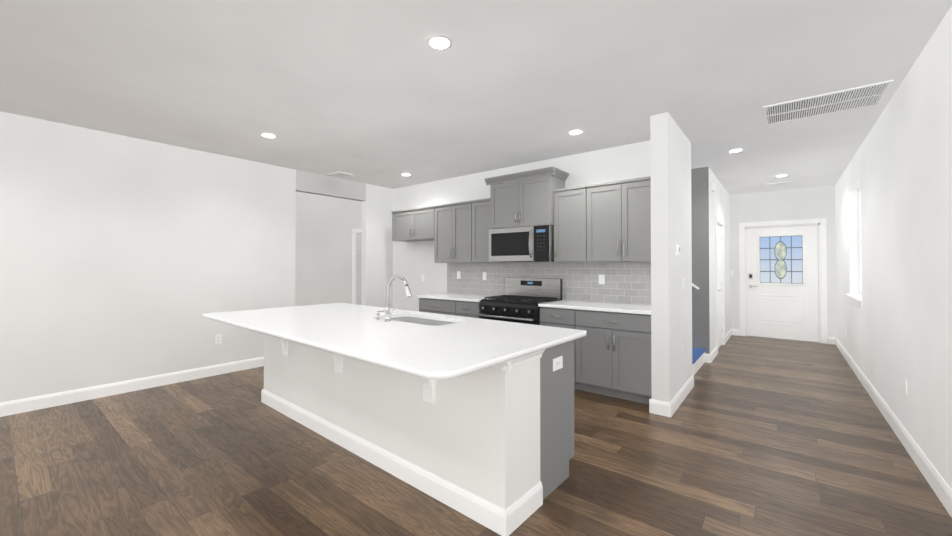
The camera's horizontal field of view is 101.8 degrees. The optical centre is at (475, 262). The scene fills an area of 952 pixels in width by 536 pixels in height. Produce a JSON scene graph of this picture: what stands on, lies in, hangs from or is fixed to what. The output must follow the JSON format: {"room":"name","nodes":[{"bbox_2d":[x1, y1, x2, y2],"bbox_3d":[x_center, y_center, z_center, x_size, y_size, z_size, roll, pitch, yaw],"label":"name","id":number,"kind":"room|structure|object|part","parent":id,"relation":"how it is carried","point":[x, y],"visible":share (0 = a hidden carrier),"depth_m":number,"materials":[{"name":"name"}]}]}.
{"room":"kitchen","nodes":[
{"label":"kitchen","id":0,"kind":"room"},
{"bbox_2d":[0,111,392,402],"bbox_3d":[-3.929,0.020,3.998,0.120,2.740,7.680,0,-1,38],"label":"wall","id":1,"kind":"structure","parent":0,"point":[124,258],"depth_m":4.20,"materials":[{"name":"paint"}]},
{"bbox_2d":[0,357,263,416],"bbox_3d":[-4.419,1.320,3.257,0.016,0.125,5.870,0,-1,38],"label":"baseboard","id":2,"kind":"structure","parent":1,"relation":"attached to","point":[12,407],"depth_m":4.07,"materials":[{"name":"white wood"}]},
{"bbox_2d":[215,334,221,343],"bbox_3d":[-3.201,0.958,4.803,0.008,0.116,0.072,0,-1,38],"label":"outlet","id":3,"kind":"object","parent":1,"relation":"attached to","point":[218,337],"visible":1,"depth_m":4.80,"materials":[{"name":"white plastic"}]},
{"bbox_2d":[295,192,361,305],"bbox_3d":[-2.985,0.053,7.282,0.120,2.740,5.440,0,-1,38],"label":"wall","id":4,"kind":"structure","parent":0,"point":[325,225],"depth_m":7.38,"materials":[{"name":"paint"}]},
{"bbox_2d":[352,229,361,303],"bbox_3d":[-2.251,0.380,8.189,0.138,2.105,0.930,0,-1,38],"label":"door frame","id":5,"kind":"structure","parent":4,"relation":"attached to","point":[354,231],"depth_m":7.82,"materials":[{"name":"white wood"}]},
{"bbox_2d":[0,335,951,535],"bbox_3d":[-1.091,1.421,4.619,9.140,0.050,12.440,0,-1,38],"label":"floor","id":6,"kind":"structure","parent":0,"point":[758,436],"depth_m":2.56,"materials":[{"name":"brown wood"}]},
{"bbox_2d":[239,327,574,535],"bbox_3d":[-0.806,0.938,3.087,3.002,0.885,1.041,0,-1,40],"label":"kitchen island","id":7,"kind":"object","parent":6,"relation":"on","point":[471,418],"depth_m":2.30,"materials":[{"name":"paint"}]},
{"bbox_2d":[203,303,585,382],"bbox_3d":[-0.860,0.476,3.023,3.036,0.032,1.366,0,-1,40],"label":"island countertop","id":8,"kind":"structure","parent":7,"relation":"on","point":[433,352],"depth_m":2.39,"materials":[{"name":"white stone"}]},
{"bbox_2d":[383,275,411,322],"bbox_3d":[-0.587,0.281,3.040,0.135,0.358,0.271,0,-1,40],"label":"faucet","id":9,"kind":"object","parent":8,"relation":"on","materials":[{"name":"silver metal"}]},
{"bbox_2d":[391,315,454,322],"bbox_3d":[-0.466,0.592,3.144,0.779,0.222,0.381,0,-1,40],"label":"sink","id":10,"kind":"object","parent":8,"relation":"in","point":[410,318],"depth_m":3.29,"materials":[{"name":"silver metal"}]},
{"bbox_2d":[417,293,500,317],"bbox_3d":[-0.213,0.946,5.524,1.137,0.920,0.652,0,-1,38],"label":"base cabinet","id":11,"kind":"object","parent":6,"relation":"on","point":[463,305],"visible":0.35,"depth_m":5.30,"materials":[{"name":"grey wood"}]},
{"bbox_2d":[478,277,561,324],"bbox_3d":[0.547,0.804,4.880,0.843,1.190,0.701,0,-1,38],"label":"range","id":12,"kind":"object","parent":6,"relation":"on","point":[520,300],"visible":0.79,"depth_m":4.85,"materials":[{"name":"black metal"}]},
{"bbox_2d":[538,300,651,403],"bbox_3d":[1.383,0.933,4.259,1.224,0.920,0.652,0,-1,38],"label":"base cabinet","id":13,"kind":"object","parent":6,"relation":"on","point":[612,352],"visible":0.67,"depth_m":3.94,"materials":[{"name":"grey wood"}]},
{"bbox_2d":[692,347,706,375],"bbox_3d":[1.881,0.459,5.830,2.625,1.900,1.015,0,-1,38],"label":"stairs","id":14,"kind":"structure","parent":6,"relation":"on","point":[698,358],"depth_m":5.08,"materials":[{"name":"white paint"}]},
{"bbox_2d":[0,0,951,194],"bbox_3d":[-1.091,-1.369,4.647,9.140,0.050,12.440,0,-1,38],"label":"ceiling","id":15,"kind":"structure","parent":0,"point":[381,93],"depth_m":2.84,"materials":[{"name":"paint"}]},
{"bbox_2d":[260,133,277,137],"bbox_3d":[-2.204,-1.345,4.112,0.170,0.004,0.170,0,-1,38],"label":"recessed light","id":16,"kind":"object","parent":15,"relation":"in","point":[269,135],"visible":0.94,"depth_m":4.10,"materials":[{"name":"white"}]},
{"bbox_2d":[327,171,352,177],"bbox_3d":[-2.070,-1.324,5.875,0.320,0.011,0.250,0,-1,38],"label":"ceiling vent","id":17,"kind":"object","parent":15,"relation":"in","point":[338,174],"visible":1,"depth_m":5.86,"materials":[{"name":"grey metal"}]},
{"bbox_2d":[426,34,452,49],"bbox_3d":[-0.227,-1.362,2.405,0.170,0.004,0.170,0,-1,38],"label":"recessed light","id":18,"kind":"object","parent":15,"relation":"in","point":[439,42],"visible":1,"depth_m":2.40,"materials":[{"name":"white"}]},
{"bbox_2d":[567,129,583,134],"bbox_3d":[1.033,-1.346,4.010,0.170,0.004,0.170,0,-1,38],"label":"recessed light","id":19,"kind":"object","parent":15,"relation":"in","point":[575,132],"visible":1,"depth_m":4.00,"materials":[{"name":"white"}]},
{"bbox_2d":[727,148,743,152],"bbox_3d":[3.123,-1.339,4.650,0.170,0.004,0.170,0,-1,38],"label":"recessed light","id":20,"kind":"object","parent":15,"relation":"in","point":[736,150],"visible":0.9,"depth_m":4.64,"materials":[{"name":"white"}]},
{"bbox_2d":[765,181,792,185],"bbox_3d":[5.074,-1.318,6.485,0.360,0.011,0.140,0,-1,38],"label":"ceiling vent","id":21,"kind":"object","parent":15,"relation":"in","point":[787,182],"visible":1,"depth_m":6.47,"materials":[{"name":"grey metal"}]},
{"bbox_2d":[763,80,893,125],"bbox_3d":[2.979,-1.350,3.342,0.780,0.011,0.550,0,-1,38],"label":"ceiling vent","id":22,"kind":"object","parent":15,"relation":"in","point":[870,95],"visible":1,"depth_m":3.30,"materials":[{"name":"grey metal"}]},
{"bbox_2d":[393,134,691,382],"bbox_3d":[0.422,0.037,5.705,4.820,2.740,0.400,0,-1,38],"label":"wall","id":23,"kind":"structure","parent":0,"point":[413,261],"depth_m":5.64,"materials":[{"name":"paint"}]},
{"bbox_2d":[391,207,430,241],"bbox_3d":[-0.923,-0.604,6.310,0.989,0.495,0.326,0,-1,38],"label":"upper cabinet","id":24,"kind":"object","parent":23,"relation":"attached to","point":[408,225],"depth_m":6.18,"materials":[{"name":"grey wood"}]},
{"bbox_2d":[431,200,474,262],"bbox_3d":[-0.249,-0.424,5.774,0.855,0.865,0.326,0,-1,38],"label":"upper cabinet","id":25,"kind":"object","parent":23,"relation":"attached to","point":[452,224],"depth_m":5.62,"materials":[{"name":"grey wood"}]},
{"bbox_2d":[475,199,489,262],"bbox_3d":[0.157,-0.428,5.453,0.432,0.865,0.326,0,-1,38],"label":"upper cabinet","id":26,"kind":"object","parent":23,"relation":"attached to","point":[481,233],"depth_m":5.32,"materials":[{"name":"grey wood"}]},
{"bbox_2d":[487,175,565,230],"bbox_3d":[0.659,-0.735,5.019,0.892,0.590,0.386,0,-1,38],"label":"upper cabinet","id":27,"kind":"object","parent":23,"relation":"attached to","point":[527,202],"depth_m":4.83,"materials":[{"name":"grey wood"}]},
{"bbox_2d":[489,225,553,261],"bbox_3d":[0.624,-0.219,4.972,0.880,0.434,0.495,0,-1,38],"label":"over-the-range microwave","id":28,"kind":"object","parent":27,"relation":"attached to","point":[527,244],"visible":0.96,"depth_m":4.77,"materials":[{"name":"silver metal"}]},
{"bbox_2d":[447,261,650,304],"bbox_3d":[0.804,0.241,5.139,3.219,0.479,0.008,0,-1,38],"label":"tile backsplash","id":29,"kind":"structure","parent":23,"relation":"attached to","point":[628,282],"depth_m":4.81,"materials":[{"name":"white tile"}]},
{"bbox_2d":[457,271,460,278],"bbox_3d":[-0.266,0.200,5.978,0.072,0.116,0.008,0,-1,38],"label":"outlet","id":30,"kind":"object","parent":29,"relation":"attached to","point":[458,274],"visible":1,"depth_m":5.97,"materials":[{"name":"white plastic"}]},
{"bbox_2d":[483,272,486,279],"bbox_3d":[0.126,0.207,5.667,0.072,0.116,0.008,0,-1,38],"label":"outlet","id":31,"kind":"object","parent":29,"relation":"attached to","point":[484,275],"visible":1,"depth_m":5.66,"materials":[{"name":"white plastic"}]},
{"bbox_2d":[599,274,604,283],"bbox_3d":[1.489,0.206,4.586,0.072,0.116,0.008,0,-1,38],"label":"outlet","id":32,"kind":"object","parent":29,"relation":"attached to","point":[601,279],"visible":1,"depth_m":4.58,"materials":[{"name":"white plastic"}]},
{"bbox_2d":[554,184,590,261],"bbox_3d":[1.214,-0.436,4.615,0.471,0.865,0.326,0,-1,38],"label":"upper cabinet","id":33,"kind":"object","parent":23,"relation":"attached to","point":[572,229],"depth_m":4.49,"materials":[{"name":"grey wood"}]},
{"bbox_2d":[591,176,650,261],"bbox_3d":[1.632,-0.440,4.284,0.846,0.865,0.326,0,-1,38],"label":"upper cabinet","id":34,"kind":"object","parent":23,"relation":"attached to","point":[606,222],"depth_m":4.13,"materials":[{"name":"grey wood"}]},
{"bbox_2d":[668,375,693,416],"bbox_3d":[2.086,1.327,3.897,0.016,0.125,1.146,0,-1,38],"label":"baseboard","id":35,"kind":"structure","parent":23,"relation":"attached to","point":[673,405],"depth_m":3.77,"materials":[{"name":"white wood"}]},
{"bbox_2d":[650,112,684,401],"bbox_3d":[1.901,0.018,3.812,0.150,2.740,0.730,0,-1,38],"label":"wall pillar","id":36,"kind":"structure","parent":0,"point":[667,264],"depth_m":3.55,"materials":[{"name":"paint"}]},
{"bbox_2d":[676,244,679,256],"bbox_3d":[1.960,-0.113,3.748,0.022,0.120,0.100,0,-1,38],"label":"thermostat","id":37,"kind":"object","parent":36,"relation":"attached to","point":[677,250],"visible":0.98,"depth_m":3.72,"materials":[{"name":"white plastic"}]},
{"bbox_2d":[691,167,709,353],"bbox_3d":[2.108,0.044,6.383,3.020,2.740,0.122,0,-1,38],"label":"wall","id":38,"kind":"structure","parent":0,"point":[700,248],"depth_m":5.45,"materials":[{"name":"paint"}]},
{"bbox_2d":[705,353,711,362],"bbox_3d":[2.120,1.351,6.275,2.916,0.125,0.016,0,-1,38],"label":"baseboard","id":39,"kind":"structure","parent":38,"relation":"attached to","point":[708,357],"depth_m":5.39,"materials":[{"name":"white wood"}]},
{"bbox_2d":[709,168,730,352],"bbox_3d":[4.066,0.046,6.543,0.150,2.740,2.800,0,-1,38],"label":"wall","id":40,"kind":"structure","parent":0,"point":[719,202],"depth_m":5.95,"materials":[{"name":"paint"}]},
{"bbox_2d":[711,182,714,191],"bbox_3d":[3.462,-1.093,5.643,0.034,0.120,0.180,0,-1,38],"label":"door chime","id":41,"kind":"object","parent":40,"relation":"attached to","point":[712,186],"visible":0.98,"depth_m":5.58,"materials":[{"name":"white plastic"}]},
{"bbox_2d":[711,346,716,360],"bbox_3d":[3.479,1.344,5.655,0.016,0.125,0.660,0,-1,38],"label":"baseboard","id":42,"kind":"structure","parent":40,"relation":"attached to","point":[714,353],"depth_m":5.65,"materials":[{"name":"white wood"}]},
{"bbox_2d":[717,224,721,348],"bbox_3d":[3.977,0.397,6.314,0.100,2.010,0.800,0,-1,38],"label":"hall door","id":43,"kind":"structure","parent":40,"relation":"in","point":[719,291],"depth_m":6.41,"materials":[{"name":"white wood"}]},
{"bbox_2d":[715,216,724,353],"bbox_3d":[3.924,0.356,6.345,0.168,2.115,0.970,0,-1,38],"label":"door frame","id":44,"kind":"structure","parent":40,"relation":"attached to","point":[718,221],"depth_m":6.61,"materials":[{"name":"white wood"}]},
{"bbox_2d":[725,329,731,343],"bbox_3d":[4.640,1.359,7.121,0.016,0.125,1.160,0,-1,38],"label":"baseboard","id":45,"kind":"structure","parent":40,"relation":"attached to","point":[728,335],"depth_m":7.11,"materials":[{"name":"white wood"}]},
{"bbox_2d":[730,185,835,336],"bbox_3d":[5.615,0.052,7.178,1.790,2.740,0.120,0,-1,38],"label":"wall","id":46,"kind":"structure","parent":0,"point":[806,203],"depth_m":7.07,"materials":[{"name":"paint"}]},
{"bbox_2d":[746,225,818,341],"bbox_3d":[5.622,0.378,7.119,1.062,2.064,0.109,0,-1,38],"label":"front door","id":47,"kind":"structure","parent":46,"relation":"in","point":[782,296],"depth_m":7.11,"materials":[{"name":"white wood"}]},
{"bbox_3d":[5.630,-0.043,7.148,0.622,0.870,0.006,0,-1,38],"label":"glass","id":48,"kind":"part","parent":47,"relation":"part of","materials":[{"name":"grey"}]},
{"bbox_2d":[739,218,827,343],"bbox_3d":[5.633,0.330,7.148,1.260,2.185,0.138,0,-1,38],"label":"door frame","id":49,"kind":"structure","parent":46,"relation":"attached to","point":[822,260],"depth_m":6.89,"materials":[{"name":"white wood"}]},
{"bbox_2d":[835,6,951,489],"bbox_3d":[2.497,-0.002,1.866,0.160,2.740,12.320,0,-1,38],"label":"wall","id":50,"kind":"structure","parent":0,"point":[898,172],"depth_m":2.81,"materials":[{"name":"paint"}]},
{"bbox_2d":[845,188,861,306],"bbox_3d":[4.825,-0.231,4.859,0.185,1.520,1.100,0,-1,38],"label":"window","id":51,"kind":"structure","parent":50,"relation":"in","point":[860,236],"depth_m":5.17,"materials":[{"name":"white"}]},
{"bbox_2d":[832,337,951,517],"bbox_3d":[2.390,1.306,1.861,0.016,0.125,12.200,0,-1,38],"label":"baseboard","id":52,"kind":"structure","parent":50,"relation":"attached to","point":[940,487],"depth_m":2.81,"materials":[{"name":"white wood"}]},
{"bbox_2d":[903,377,906,394],"bbox_3d":[3.213,0.929,2.897,0.008,0.116,0.072,0,-1,38],"label":"outlet","id":53,"kind":"object","parent":50,"relation":"attached to","point":[905,385],"visible":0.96,"depth_m":2.88,"materials":[{"name":"white plastic"}]}
]}

